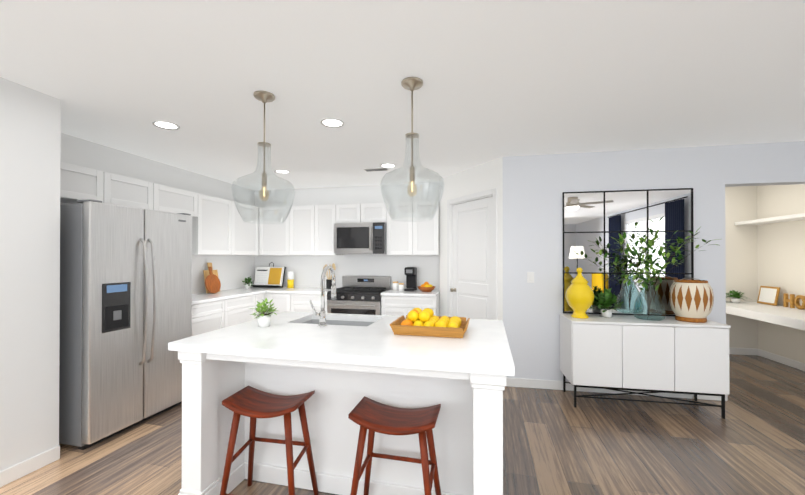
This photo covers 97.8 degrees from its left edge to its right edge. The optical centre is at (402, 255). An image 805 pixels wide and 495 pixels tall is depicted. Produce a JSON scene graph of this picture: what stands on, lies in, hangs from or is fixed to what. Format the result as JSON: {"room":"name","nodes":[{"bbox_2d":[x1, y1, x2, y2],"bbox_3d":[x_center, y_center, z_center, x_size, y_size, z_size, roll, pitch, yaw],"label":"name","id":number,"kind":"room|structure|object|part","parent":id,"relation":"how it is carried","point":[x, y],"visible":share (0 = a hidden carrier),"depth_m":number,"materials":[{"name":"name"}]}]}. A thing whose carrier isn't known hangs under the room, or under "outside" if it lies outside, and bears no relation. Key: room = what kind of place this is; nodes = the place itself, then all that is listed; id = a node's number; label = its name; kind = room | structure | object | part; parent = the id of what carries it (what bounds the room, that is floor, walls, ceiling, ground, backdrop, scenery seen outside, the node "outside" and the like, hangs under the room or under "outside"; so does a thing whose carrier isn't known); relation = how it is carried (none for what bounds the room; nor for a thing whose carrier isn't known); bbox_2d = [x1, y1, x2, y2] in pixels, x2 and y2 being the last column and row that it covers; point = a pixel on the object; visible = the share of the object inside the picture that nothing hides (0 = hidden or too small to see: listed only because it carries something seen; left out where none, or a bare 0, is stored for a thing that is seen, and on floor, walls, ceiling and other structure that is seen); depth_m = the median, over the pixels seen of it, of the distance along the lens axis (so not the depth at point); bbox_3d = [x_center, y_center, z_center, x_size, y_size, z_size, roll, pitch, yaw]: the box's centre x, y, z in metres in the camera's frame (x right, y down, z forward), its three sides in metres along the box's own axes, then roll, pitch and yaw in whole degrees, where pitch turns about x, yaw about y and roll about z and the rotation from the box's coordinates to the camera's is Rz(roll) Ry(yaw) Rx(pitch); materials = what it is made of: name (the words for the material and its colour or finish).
{"room":"kitchen","nodes":[
{"label":"kitchen","id":0,"kind":"room"},
{"bbox_2d":[0,77,439,470],"bbox_3d":[0.024,0.146,0.271,7.547,2.470,9.865,0,0,13],"label":"wall","id":1,"kind":"structure","parent":0,"point":[37,146],"depth_m":2.30,"materials":[{"name":"white paint"}]},
{"bbox_2d":[0,445,59,486],"bbox_3d":[-2.994,1.330,-0.554,0.139,0.095,6.059,0,0,13],"label":"baseboard","id":2,"kind":"structure","parent":1,"relation":"attached to","point":[25,467],"depth_m":2.24,"materials":[{"name":"white wood"}]},
{"bbox_2d":[60,162,115,204],"bbox_3d":[-2.875,-0.611,2.888,0.325,0.288,0.692,0,0,13],"label":"upper cabinet","id":3,"kind":"object","parent":1,"relation":"attached to","point":[76,182],"depth_m":3.00,"materials":[{"name":"white wood"}]},
{"bbox_2d":[116,175,163,211],"bbox_3d":[-2.752,-0.608,3.404,0.325,0.288,0.611,0,0,13],"label":"upper cabinet","id":4,"kind":"object","parent":1,"relation":"attached to","point":[130,192],"depth_m":3.46,"materials":[{"name":"white wood"}]},
{"bbox_2d":[164,186,203,217],"bbox_3d":[-2.635,-0.605,3.896,0.325,0.288,0.646,0,0,13],"label":"upper cabinet","id":5,"kind":"object","parent":1,"relation":"attached to","point":[176,200],"depth_m":3.98,"materials":[{"name":"white wood"}]},
{"bbox_2d":[192,195,227,257],"bbox_3d":[-2.517,-0.378,4.528,0.320,0.735,0.652,0,0,13],"label":"upper cabinet","id":6,"kind":"object","parent":1,"relation":"attached to","point":[210,232],"depth_m":4.42,"materials":[{"name":"white wood"}]},
{"bbox_2d":[228,200,259,257],"bbox_3d":[-2.372,-0.376,5.052,0.359,0.735,0.679,0,0,13],"label":"upper cabinet","id":7,"kind":"object","parent":1,"relation":"attached to","point":[231,246],"depth_m":5.02,"materials":[{"name":"white wood"}]},
{"bbox_2d":[260,206,291,257],"bbox_3d":[-1.885,-0.374,5.404,0.587,0.735,0.399,0,0,13],"label":"upper cabinet","id":8,"kind":"object","parent":1,"relation":"attached to","point":[275,238],"depth_m":5.29,"materials":[{"name":"white wood"}]},
{"bbox_2d":[292,205,319,257],"bbox_3d":[-1.452,-0.374,5.334,0.532,0.735,0.335,0,0,13],"label":"upper cabinet","id":9,"kind":"object","parent":1,"relation":"attached to","point":[305,219],"depth_m":5.18,"materials":[{"name":"white wood"}]},
{"bbox_2d":[320,205,343,257],"bbox_3d":[-1.122,-0.374,5.255,0.391,0.735,0.335,0,0,13],"label":"upper cabinet","id":10,"kind":"object","parent":1,"relation":"attached to","point":[327,212],"depth_m":5.11,"materials":[{"name":"white wood"}]},
{"bbox_2d":[336,204,363,222],"bbox_3d":[-0.717,-0.603,5.181,0.444,0.278,0.326,0,0,13],"label":"upper cabinet","id":11,"kind":"object","parent":1,"relation":"attached to","point":[345,213],"depth_m":5.03,"materials":[{"name":"white wood"}]},
{"bbox_2d":[334,222,385,253],"bbox_3d":[-0.577,-0.244,5.081,0.754,0.433,0.423,0,0,13],"label":"microwave","id":12,"kind":"object","parent":11,"relation":"attached to","point":[359,238],"visible":1,"depth_m":4.91,"materials":[{"name":"silver metal"}]},
{"bbox_2d":[364,203,387,222],"bbox_3d":[-0.406,-0.604,5.107,0.438,0.278,0.326,0,0,13],"label":"upper cabinet","id":13,"kind":"object","parent":1,"relation":"attached to","point":[373,212],"depth_m":4.95,"materials":[{"name":"white wood"}]},
{"bbox_2d":[384,202,415,257],"bbox_3d":[0.020,-0.376,5.019,0.442,0.735,0.324,0,0,13],"label":"upper cabinet","id":14,"kind":"object","parent":1,"relation":"attached to","point":[400,235],"depth_m":4.88,"materials":[{"name":"white wood"}]},
{"bbox_2d":[0,354,804,494],"bbox_3d":[0.294,1.434,0.714,7.950,0.100,11.120,0,0,13],"label":"floor","id":15,"kind":"structure","parent":0,"point":[556,442],"depth_m":2.52,"materials":[{"name":"brown wood"}]},
{"bbox_2d":[59,199,191,449],"bbox_3d":[-2.446,0.499,2.986,0.866,1.794,0.890,0,0,13],"label":"fridge","id":16,"kind":"object","parent":15,"relation":"on","point":[125,295],"visible":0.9,"depth_m":2.67,"materials":[{"name":"silver metal"}]},
{"bbox_2d":[192,298,227,335],"bbox_3d":[-2.511,0.961,3.903,0.618,0.880,0.782,0,0,13],"label":"base cabinet","id":17,"kind":"object","parent":15,"relation":"on","point":[209,316],"depth_m":3.98,"materials":[{"name":"white wood"}]},
{"bbox_2d":[192,286,283,305],"bbox_3d":[-2.339,0.507,4.572,0.644,0.035,2.177,0,0,13],"label":"countertop","id":18,"kind":"structure","parent":17,"relation":"on","point":[242,293],"depth_m":4.55,"materials":[{"name":"white stone"}]},
{"bbox_2d":[203,266,220,292],"bbox_3d":[-2.457,0.314,4.534,0.089,0.345,0.250,0,0,13],"label":"cutting board","id":19,"kind":"object","parent":18,"relation":"on","point":[212,282],"depth_m":4.54,"materials":[{"name":"brown wood"}]},
{"bbox_2d":[242,276,253,288],"bbox_3d":[-2.333,0.400,5.282,0.173,0.185,0.182,0,0,12],"label":"potted plant","id":20,"kind":"object","parent":18,"relation":"on","point":[248,284],"visible":1,"depth_m":5.26,"materials":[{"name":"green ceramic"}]},
{"bbox_2d":[251,262,285,286],"bbox_3d":[-2.096,0.294,5.465,0.504,0.395,0.226,0,0,13],"label":"cookbook","id":21,"kind":"object","parent":18,"relation":"on","point":[269,276],"visible":0.96,"depth_m":5.47,"materials":[{"name":"white paper"}]},
{"bbox_2d":[228,294,259,326],"bbox_3d":[-2.352,0.964,4.570,0.618,0.880,0.590,0,0,13],"label":"base cabinet","id":22,"kind":"object","parent":15,"relation":"on","point":[239,311],"depth_m":4.53,"materials":[{"name":"white wood"}]},
{"bbox_2d":[260,294,263,313],"bbox_3d":[-2.263,0.966,4.946,0.618,0.880,0.182,0,0,13],"label":"base cabinet","id":23,"kind":"object","parent":15,"relation":"on","point":[261,295],"depth_m":4.93,"materials":[{"name":"white wood"}]},
{"bbox_2d":[220,385,318,494],"bbox_3d":[-0.740,1.087,1.960,0.470,0.612,0.319,0,0,13],"label":"stool","id":24,"kind":"object","parent":15,"relation":"on","point":[253,404],"visible":1,"depth_m":1.94,"materials":[{"name":"brown wood"}]},
{"bbox_2d":[272,294,295,314],"bbox_3d":[-1.644,0.968,5.235,0.413,0.880,0.603,0,0,13],"label":"base cabinet","id":25,"kind":"object","parent":15,"relation":"on","point":[283,302],"depth_m":4.94,"materials":[{"name":"white wood"}]},
{"bbox_2d":[296,294,326,312],"bbox_3d":[-1.261,0.967,5.143,0.617,0.880,0.603,0,0,13],"label":"base cabinet","id":26,"kind":"object","parent":15,"relation":"on","point":[303,304],"depth_m":4.86,"materials":[{"name":"white wood"}]},
{"bbox_2d":[268,286,341,293],"bbox_3d":[-1.422,0.510,5.171,0.944,0.035,0.629,0,0,13],"label":"countertop","id":27,"kind":"structure","parent":26,"relation":"on","point":[297,289],"depth_m":4.96,"materials":[{"name":"white stone"}]},
{"bbox_2d":[287,271,293,287],"bbox_3d":[-1.722,0.368,5.397,0.100,0.250,0.100,0,0,12],"label":"canister","id":28,"kind":"object","parent":27,"relation":"on","point":[290,279],"visible":1,"depth_m":5.36,"materials":[{"name":"yellow ceramic"}]},
{"bbox_2d":[323,263,335,288],"bbox_3d":[-1.090,0.302,5.242,0.202,0.380,0.120,0,0,12],"label":"utensil crock","id":29,"kind":"object","parent":27,"relation":"on","point":[328,282],"visible":0.62,"depth_m":5.21,"materials":[{"name":"black ceramic"}]},
{"bbox_2d":[178,317,505,494],"bbox_3d":[-0.258,0.947,2.193,1.688,0.889,1.063,0,0,13],"label":"kitchen island","id":30,"kind":"object","parent":15,"relation":"on","point":[342,365],"depth_m":1.97,"materials":[{"name":"wood"}]},
{"bbox_2d":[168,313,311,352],"bbox_3d":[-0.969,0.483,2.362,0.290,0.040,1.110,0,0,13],"label":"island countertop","id":31,"kind":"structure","parent":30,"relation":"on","point":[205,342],"depth_m":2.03,"materials":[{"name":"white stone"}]},
{"bbox_2d":[249,298,276,326],"bbox_3d":[-0.906,0.366,2.310,0.180,0.192,0.192,0,0,13],"label":"potted plant","id":32,"kind":"object","parent":31,"relation":"on","point":[263,318],"visible":1,"depth_m":2.28,"materials":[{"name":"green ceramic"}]},
{"bbox_2d":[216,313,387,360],"bbox_3d":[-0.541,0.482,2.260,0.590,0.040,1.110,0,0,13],"label":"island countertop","id":33,"kind":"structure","parent":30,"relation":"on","point":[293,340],"depth_m":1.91,"materials":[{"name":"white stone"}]},
{"bbox_2d":[309,265,335,326],"bbox_3d":[-0.531,0.264,2.389,0.111,0.398,0.226,0,0,13],"label":"faucet","id":34,"kind":"object","parent":33,"relation":"on","point":[322,321],"depth_m":2.30,"materials":[{"name":"silver metal"}]},
{"bbox_2d":[320,317,514,376],"bbox_3d":[0.169,0.481,2.091,0.870,0.040,1.110,0,0,13],"label":"island countertop","id":35,"kind":"structure","parent":30,"relation":"on","point":[484,348],"depth_m":1.70,"materials":[{"name":"white stone"}]},
{"bbox_2d":[390,308,469,337],"bbox_3d":[0.179,0.396,2.155,0.450,0.129,0.370,0,0,13],"label":"tray","id":36,"kind":"object","parent":35,"relation":"on","point":[420,322],"visible":1,"depth_m":2.04,"materials":[{"name":"brown wood"}]},
{"bbox_2d":[327,276,390,314],"bbox_3d":[-0.604,0.854,4.949,0.759,1.105,0.676,0,0,13],"label":"range","id":37,"kind":"object","parent":15,"relation":"on","point":[358,294],"visible":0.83,"depth_m":4.73,"materials":[{"name":"silver metal"}]},
{"bbox_2d":[348,396,440,494],"bbox_3d":[-0.031,1.086,1.786,0.457,0.612,0.297,0,0,13],"label":"stool","id":38,"kind":"object","parent":15,"relation":"on","point":[371,415],"visible":1,"depth_m":1.76,"materials":[{"name":"brown wood"}]},
{"bbox_2d":[381,294,439,315],"bbox_3d":[0.135,0.966,4.843,0.739,0.880,0.599,0,0,13],"label":"base cabinet","id":39,"kind":"object","parent":15,"relation":"on","point":[389,306],"depth_m":4.58,"materials":[{"name":"white wood"}]},
{"bbox_2d":[381,290,439,297],"bbox_3d":[0.133,0.508,4.833,0.740,0.035,0.624,0,0,13],"label":"countertop","id":40,"kind":"structure","parent":39,"relation":"on","point":[390,293],"depth_m":4.58,"materials":[{"name":"white stone"}]},
{"bbox_2d":[392,281,398,289],"bbox_3d":[-0.100,0.431,5.045,0.090,0.120,0.090,0,0,12],"label":"canister","id":41,"kind":"object","parent":40,"relation":"on","point":[395,285],"visible":1,"depth_m":5.01,"materials":[{"name":"white ceramic"}]},
{"bbox_2d":[398,283,403,290],"bbox_3d":[-0.017,0.438,4.956,0.080,0.105,0.080,0,0,12],"label":"canister","id":42,"kind":"object","parent":40,"relation":"on","point":[400,286],"visible":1,"depth_m":4.92,"materials":[{"name":"white ceramic"}]},
{"bbox_2d":[404,267,416,290],"bbox_3d":[0.117,0.326,4.962,0.144,0.330,0.232,0,0,12],"label":"coffee maker","id":43,"kind":"object","parent":40,"relation":"on","point":[410,273],"visible":1,"depth_m":4.97,"materials":[{"name":"black plastic"}]},
{"bbox_2d":[417,282,435,291],"bbox_3d":[0.328,0.422,4.799,0.250,0.136,0.250,0,0,12],"label":"fruit bowl","id":44,"kind":"object","parent":40,"relation":"on","point":[426,287],"visible":1,"depth_m":4.73,"materials":[{"name":"brown wood"}]},
{"bbox_2d":[559,313,730,418],"bbox_3d":[2.211,0.998,3.315,1.263,0.800,0.445,0,0,11],"label":"sideboard","id":45,"kind":"object","parent":15,"relation":"on","point":[668,354],"visible":0.9,"depth_m":3.11,"materials":[{"name":"white wood"}]},
{"bbox_2d":[565,267,593,318],"bbox_3d":[1.723,0.355,3.414,0.255,0.485,0.255,0,0,11],"label":"urn","id":46,"kind":"object","parent":45,"relation":"on","point":[579,295],"visible":1,"depth_m":3.34,"materials":[{"name":"yellow ceramic"}]},
{"bbox_2d":[589,288,623,316],"bbox_3d":[1.999,0.454,3.414,0.315,0.288,0.291,0,0,11],"label":"potted plant","id":47,"kind":"object","parent":45,"relation":"on","point":[608,300],"visible":1,"depth_m":3.41,"materials":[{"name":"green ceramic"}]},
{"bbox_2d":[591,216,719,320],"bbox_3d":[2.337,0.115,3.284,1.109,0.964,0.323,0,0,11],"label":"vase","id":48,"kind":"object","parent":45,"relation":"on","point":[649,244],"visible":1,"depth_m":3.27,"materials":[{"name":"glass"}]},
{"bbox_3d":[2.331,0.404,3.318,0.256,0.385,0.256,0,0,11],"label":"glass","id":49,"kind":"part","parent":48,"relation":"part of","materials":[{"name":"teal glass"}]},
{"bbox_2d":[669,278,713,322],"bbox_3d":[2.650,0.400,3.227,0.338,0.393,0.320,0,0,11],"label":"vase","id":50,"kind":"object","parent":45,"relation":"on","point":[691,301],"visible":1,"depth_m":3.12,"materials":[{"name":"white glazed ceramic"},{"name":"brown terracotta"}]},
{"bbox_2d":[0,0,804,190],"bbox_3d":[0.294,-1.136,0.728,7.950,0.100,11.120,0,0,13],"label":"ceiling","id":51,"kind":"structure","parent":0,"point":[502,78],"depth_m":2.12,"materials":[{"name":"white paint"}]},
{"bbox_2d":[152,121,179,129],"bbox_3d":[-1.941,-1.072,2.885,0.189,0.005,0.189,0,0,-32],"label":"recessed light","id":52,"kind":"object","parent":51,"relation":"in","point":[161,124],"depth_m":2.89,"materials":[{"name":"white"}]},
{"bbox_2d":[231,91,294,223],"bbox_3d":[-0.926,-0.649,2.353,0.398,0.854,0.398,0,0,13],"label":"pendant light","id":53,"kind":"object","parent":51,"relation":"hanging from","point":[264,97],"visible":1,"depth_m":2.34,"materials":[{"name":"clear glass"}]},
{"bbox_3d":[-0.926,-0.482,2.352,0.398,0.520,0.398,0,0,13],"label":"lamp shade","id":54,"kind":"part","parent":53,"relation":"part of","materials":[{"name":"clear glass"}]},
{"bbox_3d":[-0.926,-0.772,2.353,0.136,0.609,0.136,0,0,13],"label":"canopy stem","id":55,"kind":"part","parent":53,"relation":"part of","materials":[{"name":"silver metal"}]},
{"bbox_2d":[274,170,289,173],"bbox_3d":[-1.520,-1.063,4.438,0.189,0.005,0.189,0,0,-32],"label":"recessed light","id":56,"kind":"object","parent":51,"relation":"in","point":[277,171],"depth_m":4.43,"materials":[{"name":"white"}]},
{"bbox_2d":[320,118,343,127],"bbox_3d":[-0.566,-1.072,2.834,0.189,0.005,0.189,0,0,-32],"label":"recessed light","id":57,"kind":"object","parent":51,"relation":"in","point":[332,122],"depth_m":2.82,"materials":[{"name":"white"}]},
{"bbox_2d":[363,168,388,171],"bbox_3d":[-0.323,-1.062,4.329,0.300,0.009,0.120,0,0,13],"label":"ceiling vent","id":58,"kind":"object","parent":51,"relation":"attached to","point":[370,169],"depth_m":4.31,"materials":[{"name":"white metal"}]},
{"bbox_2d":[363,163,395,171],"bbox_3d":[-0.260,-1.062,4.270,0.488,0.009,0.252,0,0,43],"label":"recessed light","id":59,"kind":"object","parent":51,"relation":"in","point":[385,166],"depth_m":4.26,"materials":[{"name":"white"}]},
{"bbox_2d":[380,77,443,221],"bbox_3d":[0.060,-0.650,2.179,0.398,0.854,0.398,0,0,13],"label":"pendant light","id":60,"kind":"object","parent":51,"relation":"hanging from","point":[411,84],"visible":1,"depth_m":2.17,"materials":[{"name":"clear glass"}]},
{"bbox_3d":[0.060,-0.483,2.178,0.398,0.520,0.398,0,0,13],"label":"lamp shade","id":61,"kind":"part","parent":60,"relation":"part of","materials":[{"name":"clear glass"}]},
{"bbox_3d":[0.060,-0.773,2.180,0.136,0.609,0.136,0,0,13],"label":"canopy stem","id":62,"kind":"part","parent":60,"relation":"part of","materials":[{"name":"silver metal"}]},
{"bbox_2d":[440,157,502,319],"bbox_3d":[0.851,0.168,4.350,0.120,2.470,1.219,0,0,-28],"label":"wall","id":63,"kind":"structure","parent":0,"point":[482,177],"depth_m":4.24,"materials":[{"name":"white paint"}]},
{"bbox_2d":[416,201,439,257],"bbox_3d":[0.319,-0.376,4.948,0.415,0.735,0.324,0,0,13],"label":"upper cabinet","id":64,"kind":"object","parent":63,"relation":"attached to","point":[427,232],"depth_m":4.80,"materials":[{"name":"white wood"}]},
{"bbox_2d":[447,189,490,316],"bbox_3d":[0.860,0.329,4.279,0.658,2.147,0.737,0,0,13],"label":"door frame","id":65,"kind":"structure","parent":63,"relation":"attached to","point":[484,194],"depth_m":4.63,"materials":[{"name":"white wood"}]},
{"bbox_2d":[453,196,492,319],"bbox_3d":[0.859,0.363,4.285,0.035,2.063,0.792,0,0,-28],"label":"pantry door","id":66,"kind":"structure","parent":63,"relation":"in","point":[473,257],"depth_m":4.25,"materials":[{"name":"white wood"}]},
{"bbox_2d":[503,141,804,380],"bbox_3d":[2.960,0.164,3.495,3.802,2.470,0.312,0,0,13],"label":"wall","id":67,"kind":"structure","parent":0,"point":[535,187],"depth_m":3.66,"materials":[{"name":"white paint"}]},
{"bbox_2d":[527,272,533,282],"bbox_3d":[1.360,0.230,3.723,0.072,0.116,0.009,0,0,11],"label":"light switch","id":68,"kind":"object","parent":67,"relation":"attached to","point":[530,277],"visible":1,"depth_m":3.72,"materials":[{"name":"white plastic"}]},
{"bbox_2d":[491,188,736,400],"bbox_3d":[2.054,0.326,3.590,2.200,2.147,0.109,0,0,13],"label":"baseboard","id":69,"kind":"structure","parent":67,"relation":"attached to","point":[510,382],"depth_m":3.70,"materials":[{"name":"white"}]},
{"bbox_2d":[562,188,693,315],"bbox_3d":[2.256,-0.033,3.544,1.191,1.257,0.022,0,0,11],"label":"mirror","id":70,"kind":"object","parent":67,"relation":"attached to","point":[595,221],"visible":0.62,"depth_m":3.55,"materials":[{"name":"black mirror"}]},
{"bbox_2d":[725,186,764,350],"bbox_3d":[3.438,0.174,5.346,3.546,2.470,0.304,0,0,13],"label":"wall","id":71,"kind":"structure","parent":0,"point":[745,244],"depth_m":4.99,"materials":[{"name":"white paint"}]},
{"bbox_2d":[737,348,764,357],"bbox_3d":[3.425,1.361,5.256,3.247,0.095,0.161,0,0,13],"label":"baseboard","id":72,"kind":"structure","parent":71,"relation":"attached to","point":[740,351],"depth_m":4.96,"materials":[{"name":"white"}]},
{"bbox_2d":[735,213,804,224],"bbox_3d":[4.719,-0.461,4.131,0.278,0.045,1.753,0,0,11],"label":"shelf","id":73,"kind":"object","parent":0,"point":[795,217],"depth_m":4.43,"materials":[{"name":"white wood"}]},
{"bbox_2d":[765,184,804,362],"bbox_3d":[4.906,0.166,4.000,0.236,2.470,1.586,0,0,13],"label":"wall","id":74,"kind":"structure","parent":0,"point":[770,255],"depth_m":4.52,"materials":[{"name":"white paint"}]},
{"bbox_2d":[726,213,804,329],"bbox_3d":[4.498,0.132,4.170,0.728,1.230,1.753,0,0,11],"label":"shelves","id":75,"kind":"object","parent":74,"relation":"attached to","point":[786,316],"visible":0.79,"depth_m":4.17,"materials":[{"name":"white wood"}]},
{"bbox_2d":[726,290,751,302],"bbox_3d":[4.602,0.565,4.859,0.301,0.170,0.276,0,0,11],"label":"potted plant","id":76,"kind":"object","parent":75,"relation":"on","point":[737,296],"visible":0.92,"depth_m":4.84,"materials":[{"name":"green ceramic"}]},
{"bbox_2d":[757,286,779,305],"bbox_3d":[4.865,0.528,4.666,0.056,0.238,0.300,0,0,11],"label":"framed picture","id":77,"kind":"object","parent":75,"relation":"on","point":[768,295],"visible":0.98,"depth_m":4.65,"materials":[{"name":"white paper"}]},
{"bbox_2d":[783,293,804,308],"bbox_3d":[4.798,0.561,4.160,0.035,0.170,0.600,0,0,11],"label":"nook letters","id":78,"kind":"object","parent":75,"relation":"on","point":[793,300],"visible":0.96,"depth_m":4.34,"materials":[{"name":"brown wood"}]},
{"bbox_2d":[765,351,804,370],"bbox_3d":[4.831,1.354,4.013,0.093,0.095,1.590,0,0,13],"label":"baseboard","id":79,"kind":"structure","parent":74,"relation":"attached to","point":[777,358],"depth_m":4.51,"materials":[{"name":"white"}]}
]}

